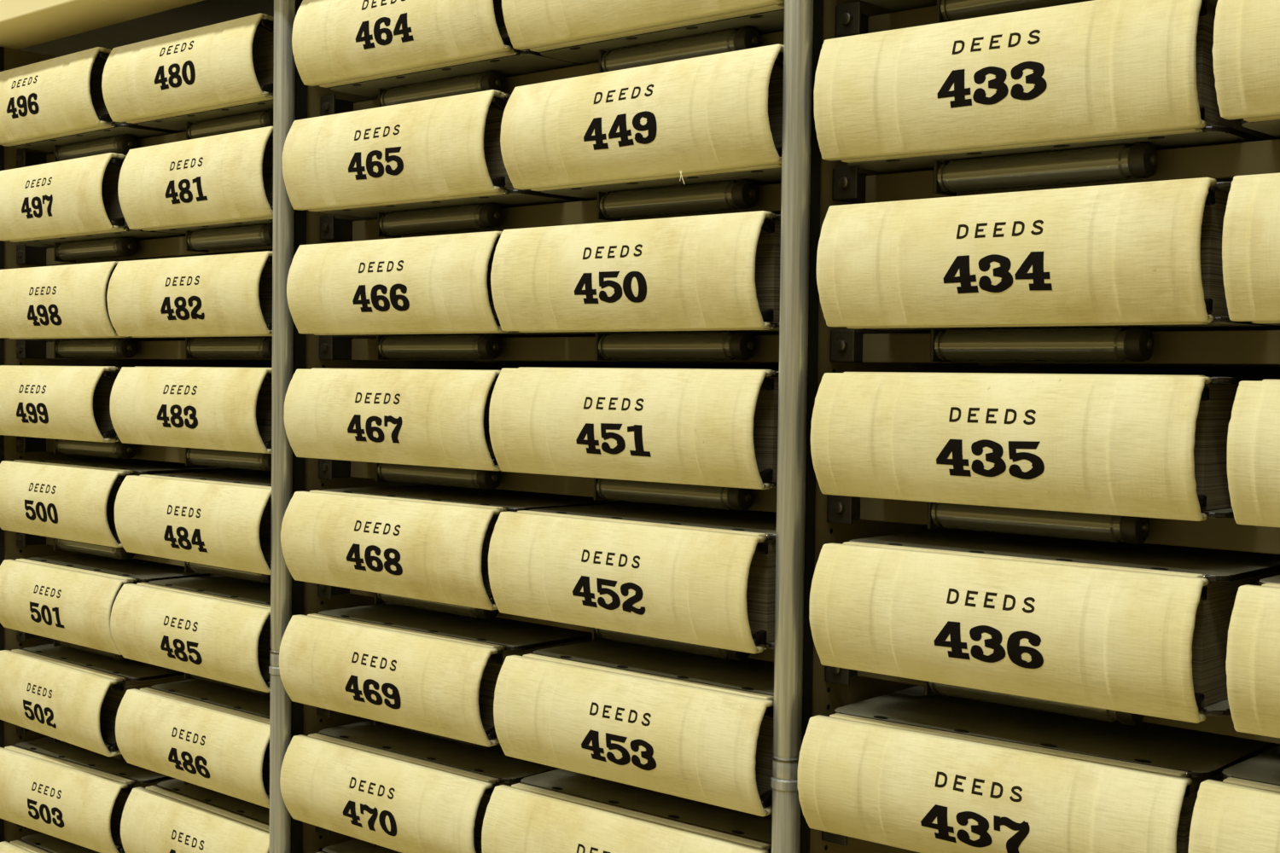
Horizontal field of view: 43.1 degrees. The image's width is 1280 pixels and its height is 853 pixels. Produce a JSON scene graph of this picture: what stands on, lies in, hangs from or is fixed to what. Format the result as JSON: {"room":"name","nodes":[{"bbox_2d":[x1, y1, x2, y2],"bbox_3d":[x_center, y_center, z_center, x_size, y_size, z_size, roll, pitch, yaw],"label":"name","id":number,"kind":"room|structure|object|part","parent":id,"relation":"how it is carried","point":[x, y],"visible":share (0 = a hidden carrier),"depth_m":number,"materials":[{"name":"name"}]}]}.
{"room":"records archive room","nodes":[
{"label":"records archive room","id":0,"kind":"room"},
{"bbox_3d":[-1.040,1.740,0.558,7.400,0.100,3.920,2,2,42],"label":"floor","id":1,"kind":"structure","parent":0,"visible":0},
{"bbox_2d":[0,0,1279,852],"bbox_3d":[-0.385,0.532,1.991,3.160,2.241,0.454,2,2,42],"label":"shelving unit","id":2,"kind":"object","parent":1,"relation":"on","point":[32,32],"depth_m":1.44,"materials":[{"name":"metal"}]},
{"bbox_3d":[-0.842,0.413,2.259,0.024,0.026,0.045,2,2,42],"label":"mounting plate","id":3,"kind":"part","parent":2,"relation":"part of","materials":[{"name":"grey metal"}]},
{"bbox_3d":[-0.841,0.283,2.255,0.024,0.026,0.045,2,2,42],"label":"mounting plate","id":4,"kind":"part","parent":2,"relation":"part of","materials":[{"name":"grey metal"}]},
{"bbox_3d":[-0.837,0.023,2.247,0.024,0.026,0.045,2,2,42],"label":"mounting plate","id":5,"kind":"part","parent":2,"relation":"part of","materials":[{"name":"grey metal"}]},
{"bbox_3d":[-0.839,0.153,2.251,0.024,0.026,0.045,2,2,42],"label":"mounting plate","id":6,"kind":"part","parent":2,"relation":"part of","materials":[{"name":"grey metal"}]},
{"bbox_3d":[-0.832,-0.367,2.235,0.024,0.026,0.045,2,2,42],"label":"mounting plate","id":7,"kind":"part","parent":2,"relation":"part of","materials":[{"name":"grey metal"}]},
{"bbox_3d":[-0.834,-0.237,2.239,0.024,0.026,0.045,2,2,42],"label":"mounting plate","id":8,"kind":"part","parent":2,"relation":"part of","materials":[{"name":"grey metal"}]},
{"bbox_3d":[-0.836,-0.107,2.243,0.024,0.026,0.045,2,2,42],"label":"mounting plate","id":9,"kind":"part","parent":2,"relation":"part of","materials":[{"name":"grey metal"}]},
{"bbox_2d":[0,365,121,442],"bbox_3d":[-0.676,-0.033,2.197,0.308,0.094,0.319,2,2,42],"label":"book","id":10,"kind":"object","parent":2,"relation":"on","point":[69,403],"visible":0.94,"depth_m":2.05,"materials":[{"name":"beige fabric"}]},
{"bbox_2d":[0,46,183,152],"bbox_3d":[-0.671,-0.424,2.185,0.296,0.096,0.317,2,2,43],"label":"book","id":11,"kind":"object","parent":2,"relation":"on","point":[46,104],"visible":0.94,"depth_m":2.05,"materials":[{"name":"beige fabric"}]},
{"bbox_3d":[-0.752,-0.377,2.102,0.275,0.004,0.004,2,2,43],"label":"hinge rod","id":12,"kind":"part","parent":11,"relation":"part of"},
{"bbox_2d":[0,261,185,341],"bbox_3d":[-0.655,-0.162,2.178,0.308,0.093,0.317,2,2,42],"label":"book","id":13,"kind":"object","parent":2,"relation":"on","point":[68,301],"visible":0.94,"depth_m":2.05,"materials":[{"name":"beige fabric"}]},
{"bbox_2d":[0,152,186,244],"bbox_3d":[-0.653,-0.292,2.169,0.304,0.094,0.317,2,2,43],"label":"book","id":14,"kind":"object","parent":2,"relation":"on","point":[74,200],"visible":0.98,"depth_m":2.03,"materials":[{"name":"beige fabric"}]},
{"bbox_3d":[-0.734,-0.246,2.085,0.283,0.004,0.004,2,2,43],"label":"hinge rod","id":15,"kind":"part","parent":14,"relation":"part of","materials":[{"name":"beige metal"}]},
{"bbox_2d":[0,644,197,756],"bbox_3d":[-0.667,0.355,2.210,0.308,0.097,0.319,2,2,44],"label":"book","id":16,"kind":"object","parent":2,"relation":"on","point":[72,696],"visible":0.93,"depth_m":2.08,"materials":[{"name":"beige fabric"}]},
{"bbox_3d":[-0.747,0.311,2.125,0.287,0.004,0.004,2,2,44],"label":"hinge rod","id":17,"kind":"part","parent":16,"relation":"part of","materials":[{"name":"beige metal"}]},
{"bbox_3d":[-0.529,0.421,2.112,0.686,0.026,0.259,2,2,42],"label":"roller shelf","id":18,"kind":"part","parent":2,"relation":"part of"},
{"bbox_2d":[0,553,212,655],"bbox_3d":[-0.652,0.228,2.189,0.308,0.093,0.319,2,2,42],"label":"book","id":19,"kind":"object","parent":2,"relation":"on","point":[67,598],"visible":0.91,"depth_m":2.07,"materials":[{"name":"beige fabric"}]},
{"bbox_3d":[-0.730,0.186,2.103,0.287,0.004,0.004,2,2,42],"label":"hinge rod","id":20,"kind":"part","parent":19,"relation":"part of","materials":[{"name":"beige metal"}]},
{"bbox_3d":[-0.574,0.164,2.051,0.679,0.024,0.023,2,2,42],"label":"rail","id":21,"kind":"part","parent":2,"relation":"part of","materials":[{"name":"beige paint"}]},
{"bbox_3d":[-0.572,0.034,2.047,0.679,0.024,0.023,2,2,42],"label":"rail","id":22,"kind":"part","parent":2,"relation":"part of","materials":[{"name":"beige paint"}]},
{"bbox_3d":[-0.568,-0.356,2.034,0.679,0.024,0.023,2,2,42],"label":"rail","id":23,"kind":"part","parent":2,"relation":"part of","materials":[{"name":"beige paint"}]},
{"bbox_3d":[-0.756,0.548,2.381,0.004,2.135,0.373,2,2,42],"label":"panel","id":24,"kind":"part","parent":2,"relation":"part of","materials":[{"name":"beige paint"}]},
{"bbox_2d":[0,457,250,547],"bbox_3d":[-0.660,0.096,2.201,0.308,0.096,0.320,2,2,42],"label":"book","id":25,"kind":"object","parent":2,"relation":"on","point":[66,499],"visible":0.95,"depth_m":2.08,"materials":[{"name":"beige fabric"}]},
{"bbox_3d":[-0.527,0.291,2.108,0.686,0.026,0.259,2,2,42],"label":"roller shelf","id":26,"kind":"part","parent":2,"relation":"part of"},
{"bbox_3d":[-0.525,0.161,2.104,0.686,0.026,0.259,2,2,42],"label":"roller shelf","id":27,"kind":"part","parent":2,"relation":"part of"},
{"bbox_3d":[-0.524,0.031,2.100,0.686,0.026,0.259,2,2,42],"label":"roller shelf","id":28,"kind":"part","parent":2,"relation":"part of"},
{"bbox_3d":[-0.522,-0.099,2.096,0.686,0.026,0.259,2,2,42],"label":"roller shelf","id":29,"kind":"part","parent":2,"relation":"part of","materials":[{"name":"grey metal"}]},
{"bbox_3d":[-0.520,-0.229,2.091,0.686,0.026,0.259,2,2,42],"label":"roller shelf","id":30,"kind":"part","parent":2,"relation":"part of","materials":[{"name":"grey metal"}]},
{"bbox_3d":[-0.519,-0.359,2.087,0.686,0.026,0.259,2,2,42],"label":"roller shelf","id":31,"kind":"part","parent":2,"relation":"part of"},
{"bbox_3d":[-0.337,-0.586,1.993,3.160,0.005,0.354,2,2,42],"label":"panel","id":32,"kind":"part","parent":2,"relation":"part of","materials":[{"name":"black paint"}]},
{"bbox_3d":[-0.569,-0.226,2.038,0.679,0.024,0.023,2,2,42],"label":"rail","id":33,"kind":"part","parent":2,"relation":"part of","materials":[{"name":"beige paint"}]},
{"bbox_2d":[101,13,273,131],"bbox_3d":[-0.430,-0.411,1.966,0.311,0.090,0.317,2,2,42],"label":"book","id":34,"kind":"object","parent":2,"relation":"on","point":[226,68],"visible":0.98,"depth_m":1.84,"materials":[{"name":"beige fabric"}]},
{"bbox_3d":[-0.508,-0.367,1.881,0.290,0.004,0.004,2,2,42],"label":"hinge rod","id":35,"kind":"part","parent":34,"relation":"part of","materials":[{"name":"beige metal"}]},
{"bbox_2d":[106,251,272,338],"bbox_3d":[-0.424,-0.152,1.967,0.309,0.092,0.318,2,2,41],"label":"book","id":36,"kind":"object","parent":2,"relation":"on","point":[220,295],"visible":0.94,"depth_m":1.84,"materials":[{"name":"beige fabric"}]},
{"bbox_2d":[110,575,271,692],"bbox_3d":[-0.420,0.238,1.968,0.310,0.092,0.320,2,2,43],"label":"book","id":37,"kind":"object","parent":2,"relation":"on","point":[214,627],"visible":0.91,"depth_m":1.85,"materials":[{"name":"beige fabric"}]},
{"bbox_3d":[-0.498,0.197,1.882,0.289,0.004,0.004,2,2,43],"label":"hinge rod","id":38,"kind":"part","parent":37,"relation":"part of","materials":[{"name":"beige metal"}]},
{"bbox_2d":[110,366,272,453],"bbox_3d":[-0.425,-0.024,1.979,0.308,0.095,0.318,2,2,42],"label":"book","id":39,"kind":"object","parent":2,"relation":"on","point":[207,408],"visible":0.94,"depth_m":1.85,"materials":[{"name":"beige fabric"}]},
{"bbox_2d":[115,679,270,808],"bbox_3d":[-0.419,0.368,1.980,0.308,0.092,0.318,2,2,42],"label":"book","id":40,"kind":"object","parent":2,"relation":"on","point":[213,736],"visible":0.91,"depth_m":1.87,"materials":[{"name":"beige fabric"}]},
{"bbox_3d":[-0.497,0.327,1.893,0.287,0.004,0.004,2,2,42],"label":"hinge rod","id":41,"kind":"part","parent":40,"relation":"part of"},
{"bbox_2d":[114,470,271,575],"bbox_3d":[-0.412,0.108,1.953,0.308,0.094,0.318,2,2,43],"label":"book","id":42,"kind":"object","parent":2,"relation":"on","point":[215,519],"visible":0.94,"depth_m":1.83,"materials":[{"name":"beige fabric"}]},
{"bbox_2d":[117,126,273,234],"bbox_3d":[-0.413,-0.285,1.967,0.305,0.099,0.318,2,2,43],"label":"book","id":43,"kind":"object","parent":2,"relation":"on","point":[223,180],"visible":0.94,"depth_m":1.84,"materials":[{"name":"beige fabric"}]},
{"bbox_3d":[-0.445,-0.100,2.180,0.679,0.026,0.030,2,2,42],"label":"rail","id":44,"kind":"part","parent":2,"relation":"part of","materials":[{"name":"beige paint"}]},
{"bbox_3d":[-0.391,0.582,1.758,0.025,2.156,0.025,2,2,42],"label":"post","id":45,"kind":"part","parent":2,"relation":"part of","materials":[{"name":"metal"}]},
{"bbox_3d":[-0.333,0.434,1.794,0.024,0.026,0.045,2,2,42],"label":"mounting plate","id":46,"kind":"part","parent":2,"relation":"part of","materials":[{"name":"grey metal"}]},
{"bbox_3d":[-0.332,0.304,1.790,0.024,0.026,0.045,2,2,42],"label":"mounting plate","id":47,"kind":"part","parent":2,"relation":"part of","materials":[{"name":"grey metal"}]},
{"bbox_3d":[-0.330,0.174,1.786,0.024,0.026,0.045,2,2,42],"label":"mounting plate","id":48,"kind":"part","parent":2,"relation":"part of","materials":[{"name":"grey metal"}]},
{"bbox_3d":[-0.328,0.044,1.782,0.024,0.026,0.045,2,2,42],"label":"mounting plate","id":49,"kind":"part","parent":2,"relation":"part of","materials":[{"name":"grey metal"}]},
{"bbox_3d":[-0.327,-0.086,1.777,0.024,0.026,0.045,2,2,42],"label":"mounting plate","id":50,"kind":"part","parent":2,"relation":"part of","materials":[{"name":"grey metal"}]},
{"bbox_3d":[-0.325,-0.216,1.773,0.024,0.026,0.045,2,2,42],"label":"mounting plate","id":51,"kind":"part","parent":2,"relation":"part of","materials":[{"name":"grey metal"}]},
{"bbox_3d":[-0.323,-0.346,1.769,0.024,0.026,0.045,2,2,42],"label":"mounting plate","id":52,"kind":"part","parent":2,"relation":"part of","materials":[{"name":"grey metal"}]},
{"bbox_3d":[-0.022,0.442,1.649,0.678,0.026,0.259,2,2,42],"label":"roller shelf","id":53,"kind":"part","parent":2,"relation":"part of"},
{"bbox_2d":[283,368,500,471],"bbox_3d":[-0.155,-0.012,1.712,0.309,0.095,0.319,2,2,41],"label":"book","id":54,"kind":"object","parent":2,"relation":"on","point":[439,418],"visible":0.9,"depth_m":1.58,"materials":[{"name":"beige fabric"}]},
{"bbox_2d":[279,720,558,852],"bbox_3d":[-0.167,0.379,1.746,0.306,0.092,0.319,2,2,41],"label":"book","id":55,"kind":"object","parent":2,"relation":"on","point":[398,789],"visible":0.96,"depth_m":1.64,"materials":[{"name":"beige fabric"}]},
{"bbox_3d":[-0.243,0.337,1.658,0.285,0.004,0.004,2,2,41],"label":"hinge rod","id":56,"kind":"part","parent":55,"relation":"part of","materials":[{"name":"beige metal"}]},
{"bbox_3d":[-0.247,0.569,1.915,0.004,2.135,0.373,2,2,42],"label":"panel","id":57,"kind":"part","parent":2,"relation":"part of","materials":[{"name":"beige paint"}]},
{"bbox_2d":[291,0,581,98],"bbox_3d":[-0.144,-0.401,1.700,0.309,0.093,0.318,2,2,42],"label":"book","id":58,"kind":"object","parent":2,"relation":"on","point":[355,47],"visible":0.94,"depth_m":1.59,"materials":[{"name":"beige fabric"}]},
{"bbox_3d":[-0.223,-0.355,1.615,0.288,0.004,0.004,2,2,42],"label":"hinge rod","id":59,"kind":"part","parent":58,"relation":"part of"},
{"bbox_2d":[282,89,593,218],"bbox_3d":[-0.156,-0.272,1.707,0.310,0.096,0.317,2,2,41],"label":"book","id":60,"kind":"object","parent":2,"relation":"on","point":[443,152],"visible":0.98,"depth_m":1.58,"materials":[{"name":"beige fabric"}]},
{"bbox_3d":[-0.234,-0.225,1.622,0.289,0.004,0.004,2,2,41],"label":"hinge rod","id":61,"kind":"part","parent":60,"relation":"part of","materials":[{"name":"beige metal"}]},
{"bbox_2d":[279,603,601,746],"bbox_3d":[-0.162,0.248,1.725,0.310,0.094,0.319,2,2,41],"label":"book","id":62,"kind":"object","parent":2,"relation":"on","point":[429,672],"visible":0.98,"depth_m":1.61,"materials":[{"name":"beige fabric"}]},
{"bbox_3d":[-0.238,0.206,1.637,0.289,0.004,0.004,2,2,41],"label":"hinge rod","id":63,"kind":"part","parent":62,"relation":"part of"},
{"bbox_2d":[286,231,595,337],"bbox_3d":[-0.152,-0.142,1.710,0.309,0.095,0.318,2,2,42],"label":"book","id":64,"kind":"object","parent":2,"relation":"on","point":[431,284],"visible":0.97,"depth_m":1.59,"materials":[{"name":"beige fabric"}]},
{"bbox_3d":[-0.021,0.312,1.645,0.678,0.026,0.259,2,2,42],"label":"roller shelf","id":65,"kind":"part","parent":2,"relation":"part of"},
{"bbox_2d":[280,484,634,610],"bbox_3d":[-0.158,0.118,1.713,0.309,0.096,0.320,2,2,42],"label":"book","id":66,"kind":"object","parent":2,"relation":"on","point":[430,543],"visible":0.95,"depth_m":1.60,"materials":[{"name":"beige fabric"}]},
{"bbox_3d":[-0.019,0.182,1.641,0.678,0.026,0.259,2,2,42],"label":"roller shelf","id":67,"kind":"part","parent":2,"relation":"part of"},
{"bbox_3d":[-0.018,0.052,1.637,0.678,0.026,0.259,2,2,42],"label":"roller shelf","id":68,"kind":"part","parent":2,"relation":"part of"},
{"bbox_3d":[-0.016,-0.078,1.633,0.678,0.026,0.259,2,2,42],"label":"roller shelf","id":69,"kind":"part","parent":2,"relation":"part of","materials":[{"name":"grey metal"}]},
{"bbox_3d":[-0.014,-0.208,1.629,0.678,0.026,0.259,2,2,42],"label":"roller shelf","id":70,"kind":"part","parent":2,"relation":"part of","materials":[{"name":"grey metal"}]},
{"bbox_3d":[-0.013,-0.338,1.625,0.678,0.026,0.259,2,2,42],"label":"roller shelf","id":71,"kind":"part","parent":2,"relation":"part of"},
{"bbox_2d":[481,768,772,852],"bbox_3d":[0.073,0.386,1.515,0.314,0.099,0.319,2,2,41],"label":"book","id":72,"kind":"object","parent":2,"relation":"on","point":[559,811],"visible":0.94,"depth_m":1.44,"materials":[{"name":"beige fabric"}]},
{"bbox_3d":[-0.003,0.341,1.426,0.292,0.004,0.004,2,2,41],"label":"hinge rod","id":73,"kind":"part","parent":72,"relation":"part of","materials":[{"name":"beige metal"}]},
{"bbox_3d":[0.061,-0.079,1.717,0.672,0.026,0.030,2,2,42],"label":"rail","id":74,"kind":"part","parent":2,"relation":"part of","materials":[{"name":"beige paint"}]},
{"bbox_2d":[488,502,776,653],"bbox_3d":[0.078,0.128,1.495,0.310,0.095,0.317,2,2,43],"label":"book","id":75,"kind":"object","parent":2,"relation":"on","point":[698,576],"visible":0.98,"depth_m":1.37,"materials":[{"name":"beige fabric"}]},
{"bbox_2d":[493,639,773,816],"bbox_3d":[0.082,0.259,1.494,0.304,0.094,0.318,2,2,41],"label":"book","id":76,"kind":"object","parent":2,"relation":"on","point":[699,728],"visible":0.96,"depth_m":1.38,"materials":[{"name":"beige fabric"}]},
{"bbox_3d":[0.005,0.216,1.406,0.283,0.004,0.004,2,2,42],"label":"hinge rod","id":77,"kind":"part","parent":76,"relation":"part of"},
{"bbox_2d":[488,367,779,489],"bbox_3d":[0.079,-0.004,1.506,0.309,0.098,0.318,2,2,41],"label":"book","id":78,"kind":"object","parent":2,"relation":"on","point":[697,427],"visible":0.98,"depth_m":1.37,"materials":[{"name":"beige fabric"}]},
{"bbox_2d":[490,210,780,335],"bbox_3d":[0.080,-0.133,1.503,0.308,0.096,0.317,2,2,42],"label":"book","id":79,"kind":"object","parent":2,"relation":"on","point":[714,272],"visible":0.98,"depth_m":1.37,"materials":[{"name":"beige fabric"}]},
{"bbox_2d":[500,44,783,199],"bbox_3d":[0.092,-0.256,1.483,0.312,0.106,0.320,2,2,43],"label":"book","id":80,"kind":"object","parent":2,"relation":"on","point":[718,117],"visible":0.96,"depth_m":1.36,"materials":[{"name":"beige fabric"}]},
{"bbox_2d":[501,0,784,64],"bbox_3d":[0.092,-0.391,1.495,0.311,0.093,0.317,2,2,42],"label":"book","id":81,"kind":"object","parent":2,"relation":"on","point":[572,31],"visible":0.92,"depth_m":1.42,"materials":[{"name":"beige fabric"}]},
{"bbox_3d":[0.013,-0.345,1.411,0.290,0.004,0.004,2,2,42],"label":"hinge rod","id":82,"kind":"part","parent":81,"relation":"part of","materials":[{"name":"gold metal"}]},
{"bbox_3d":[0.131,0.577,1.826,2.059,2.136,0.003,2,2,42],"label":"panel","id":83,"kind":"part","parent":2,"relation":"part of","materials":[{"name":"black paint"}]},
{"bbox_3d":[0.113,0.603,1.298,0.025,2.156,0.025,2,2,42],"label":"post","id":84,"kind":"part","parent":2,"relation":"part of","materials":[{"name":"metal"}]},
{"bbox_3d":[0.484,0.333,1.183,0.682,0.026,0.259,2,2,42],"label":"roller shelf","id":85,"kind":"part","parent":2,"relation":"part of","materials":[{"name":"grey metal"}]},
{"bbox_3d":[0.174,0.195,1.325,0.024,0.026,0.045,2,2,42],"label":"mounting plate","id":86,"kind":"part","parent":2,"relation":"part of","materials":[{"name":"grey metal"}]},
{"bbox_3d":[0.175,0.065,1.321,0.024,0.026,0.045,2,2,42],"label":"mounting plate","id":87,"kind":"part","parent":2,"relation":"part of","materials":[{"name":"grey metal"}]},
{"bbox_3d":[0.177,-0.065,1.317,0.024,0.026,0.045,2,2,42],"label":"mounting plate","id":88,"kind":"part","parent":2,"relation":"part of","materials":[{"name":"grey metal"}]},
{"bbox_3d":[0.178,-0.195,1.313,0.024,0.026,0.045,2,2,42],"label":"mounting plate","id":89,"kind":"part","parent":2,"relation":"part of","materials":[{"name":"grey metal"}]},
{"bbox_3d":[0.180,-0.325,1.309,0.024,0.026,0.045,2,2,42],"label":"mounting plate","id":90,"kind":"part","parent":2,"relation":"part of","materials":[{"name":"grey metal"}]},
{"bbox_2d":[861,0,936,11],"bbox_3d":[0.351,-0.380,1.249,0.308,0.094,0.317,2,2,42],"label":"book","id":91,"kind":"object","parent":2,"relation":"on","point":[895,5],"visible":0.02,"depth_m":1.30,"materials":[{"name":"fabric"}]},
{"bbox_3d":[0.444,-0.314,1.110,0.676,0.024,0.023,2,2,42],"label":"rail","id":92,"kind":"part","parent":2,"relation":"part of","materials":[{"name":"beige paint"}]},
{"bbox_3d":[0.257,0.590,1.455,0.004,2.135,0.373,2,2,42],"label":"panel","id":93,"kind":"part","parent":2,"relation":"part of","materials":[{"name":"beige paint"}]},
{"bbox_3d":[0.492,-0.317,1.163,0.682,0.026,0.259,2,2,42],"label":"roller shelf","id":94,"kind":"part","parent":2,"relation":"part of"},
{"bbox_2d":[797,686,1279,852],"bbox_3d":[0.336,0.271,1.274,0.302,0.089,0.319,2,2,40],"label":"book","id":95,"kind":"object","parent":2,"relation":"on","point":[907,769],"visible":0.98,"depth_m":1.17,"materials":[{"name":"beige fabric"}]},
{"bbox_3d":[0.262,0.231,1.185,0.281,0.004,0.004,2,2,40],"label":"hinge rod","id":96,"kind":"part","parent":95,"relation":"part of","materials":[{"name":"gold metal"}]},
{"bbox_2d":[808,528,1279,723],"bbox_3d":[0.344,0.139,1.249,0.303,0.096,0.319,2,2,42],"label":"book","id":97,"kind":"object","parent":2,"relation":"on","point":[1142,629],"visible":1,"depth_m":1.13,"materials":[{"name":"beige fabric"}]},
{"bbox_2d":[810,372,1279,521],"bbox_3d":[0.348,0.008,1.260,0.309,0.096,0.318,2,2,42],"label":"book","id":98,"kind":"object","parent":2,"relation":"on","point":[1134,445],"visible":1,"depth_m":1.12,"materials":[{"name":"beige fabric"}]},
{"bbox_2d":[814,0,1279,174],"bbox_3d":[0.348,-0.252,1.273,0.303,0.095,0.315,2,2,40],"label":"book","id":99,"kind":"object","parent":2,"relation":"on","point":[1096,72],"visible":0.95,"depth_m":1.14,"materials":[{"name":"beige fabric"}]},
{"bbox_3d":[0.272,-0.205,1.185,0.282,0.004,0.004,2,2,40],"label":"hinge rod","id":100,"kind":"part","parent":99,"relation":"part of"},
{"bbox_2d":[816,177,1279,331],"bbox_3d":[0.352,-0.121,1.252,0.309,0.095,0.317,2,2,43],"label":"book","id":101,"kind":"object","parent":2,"relation":"on","point":[1146,254],"visible":0.99,"depth_m":1.12,"materials":[{"name":"beige fabric"}]},
{"bbox_3d":[0.486,0.203,1.179,0.682,0.026,0.259,2,2,42],"label":"roller shelf","id":102,"kind":"part","parent":2,"relation":"part of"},
{"bbox_3d":[0.487,0.073,1.175,0.682,0.026,0.259,2,2,42],"label":"roller shelf","id":103,"kind":"part","parent":2,"relation":"part of","materials":[{"name":"grey metal"}]},
{"bbox_3d":[0.489,-0.057,1.171,0.682,0.026,0.259,2,2,42],"label":"roller shelf","id":104,"kind":"part","parent":2,"relation":"part of","materials":[{"name":"grey metal"}]},
{"bbox_3d":[0.491,-0.187,1.167,0.682,0.026,0.259,2,2,42],"label":"roller shelf","id":105,"kind":"part","parent":2,"relation":"part of","materials":[{"name":"grey metal"}]},
{"bbox_3d":[0.566,-0.059,1.256,0.676,0.026,0.030,2,2,42],"label":"rail","id":106,"kind":"part","parent":2,"relation":"part of","materials":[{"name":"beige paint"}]},
{"bbox_2d":[1188,746,1279,852],"bbox_3d":[0.572,0.279,1.060,0.308,0.092,0.320,2,2,42],"label":"book","id":107,"kind":"object","parent":2,"relation":"on","point":[1240,813],"visible":1,"depth_m":1.04,"materials":[{"name":"beige fabric"}]},
{"bbox_3d":[0.494,0.237,0.974,0.287,0.004,0.004,2,2,42],"label":"hinge rod","id":108,"kind":"part","parent":107,"relation":"part of","materials":[{"name":"gold metal"}]},
{"bbox_2d":[1212,0,1279,138],"bbox_3d":[0.580,-0.241,1.040,0.308,0.093,0.317,2,2,42],"label":"book","id":109,"kind":"object","parent":2,"relation":"on","point":[1246,48],"visible":1,"depth_m":1.02,"materials":[{"name":"beige fabric"}]},
{"bbox_2d":[1221,172,1279,325],"bbox_3d":[0.585,-0.111,1.038,0.308,0.094,0.317,2,2,42],"label":"book","id":110,"kind":"object","parent":2,"relation":"on","point":[1251,228],"visible":1,"depth_m":1.01,"materials":[{"name":"beige fabric"}]},
{"bbox_2d":[1225,575,1279,738],"bbox_3d":[0.583,0.149,1.028,0.308,0.095,0.320,2,2,42],"label":"book","id":111,"kind":"object","parent":2,"relation":"on","point":[1253,654],"visible":1,"depth_m":1.00,"materials":[{"name":"beige fabric"}]},
{"bbox_2d":[1227,379,1279,527],"bbox_3d":[0.588,0.019,1.037,0.308,0.094,0.319,2,2,42],"label":"book","id":112,"kind":"object","parent":2,"relation":"on","point":[1253,430],"visible":1,"depth_m":1.02,"materials":[{"name":"beige fabric"}]},
{"bbox_3d":[-0.532,0.681,2.120,0.686,0.026,0.259,2,2,42],"label":"shelf","id":113,"kind":"object","parent":2,"relation":"attached to","visible":0},
{"bbox_2d":[0,832,100,852],"bbox_3d":[-0.669,0.616,2.215,0.308,0.095,0.318,2,2,42],"label":"book","id":114,"kind":"object","parent":113,"relation":"on","point":[37,843],"visible":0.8,"depth_m":2.20,"materials":[{"name":"beige fabric"}]},
{"bbox_3d":[-0.747,0.573,2.128,0.287,0.004,0.004,2,2,42],"label":"hinge rod","id":115,"kind":"part","parent":114,"relation":"part of","materials":[{"name":"gold metal"}]},
{"bbox_3d":[-0.024,0.572,1.653,0.678,0.026,0.259,2,2,42],"label":"shelf","id":116,"kind":"object","parent":2,"relation":"attached to","visible":0},
{"bbox_2d":[316,838,401,852],"bbox_3d":[-0.162,0.508,1.743,0.308,0.094,0.318,2,2,42],"label":"book","id":117,"kind":"object","parent":116,"relation":"on","point":[357,846],"visible":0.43,"depth_m":1.76,"materials":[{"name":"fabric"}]},
{"bbox_3d":[-0.530,0.551,2.116,0.686,0.026,0.259,2,2,42],"label":"shelf","id":118,"kind":"object","parent":2,"relation":"attached to","visible":0},
{"bbox_2d":[0,737,175,852],"bbox_3d":[-0.675,0.486,2.221,0.308,0.095,0.319,2,2,39],"label":"book","id":119,"kind":"object","parent":118,"relation":"on","point":[74,794],"visible":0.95,"depth_m":2.09,"materials":[{"name":"beige fabric"}]},
{"bbox_3d":[-0.748,0.443,2.130,0.287,0.004,0.004,2,2,39],"label":"hinge rod","id":120,"kind":"part","parent":119,"relation":"part of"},
{"bbox_2d":[120,779,269,852],"bbox_3d":[-0.419,0.495,1.997,0.307,0.097,0.318,2,2,43],"label":"book","id":121,"kind":"object","parent":118,"relation":"on","point":[171,816],"visible":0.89,"depth_m":1.91,"materials":[{"name":"beige fabric"}]},
{"bbox_3d":[-0.498,0.451,1.911,0.286,0.004,0.004,2,2,43],"label":"hinge rod","id":122,"kind":"part","parent":121,"relation":"part of","materials":[{"name":"gold metal"}]}
]}

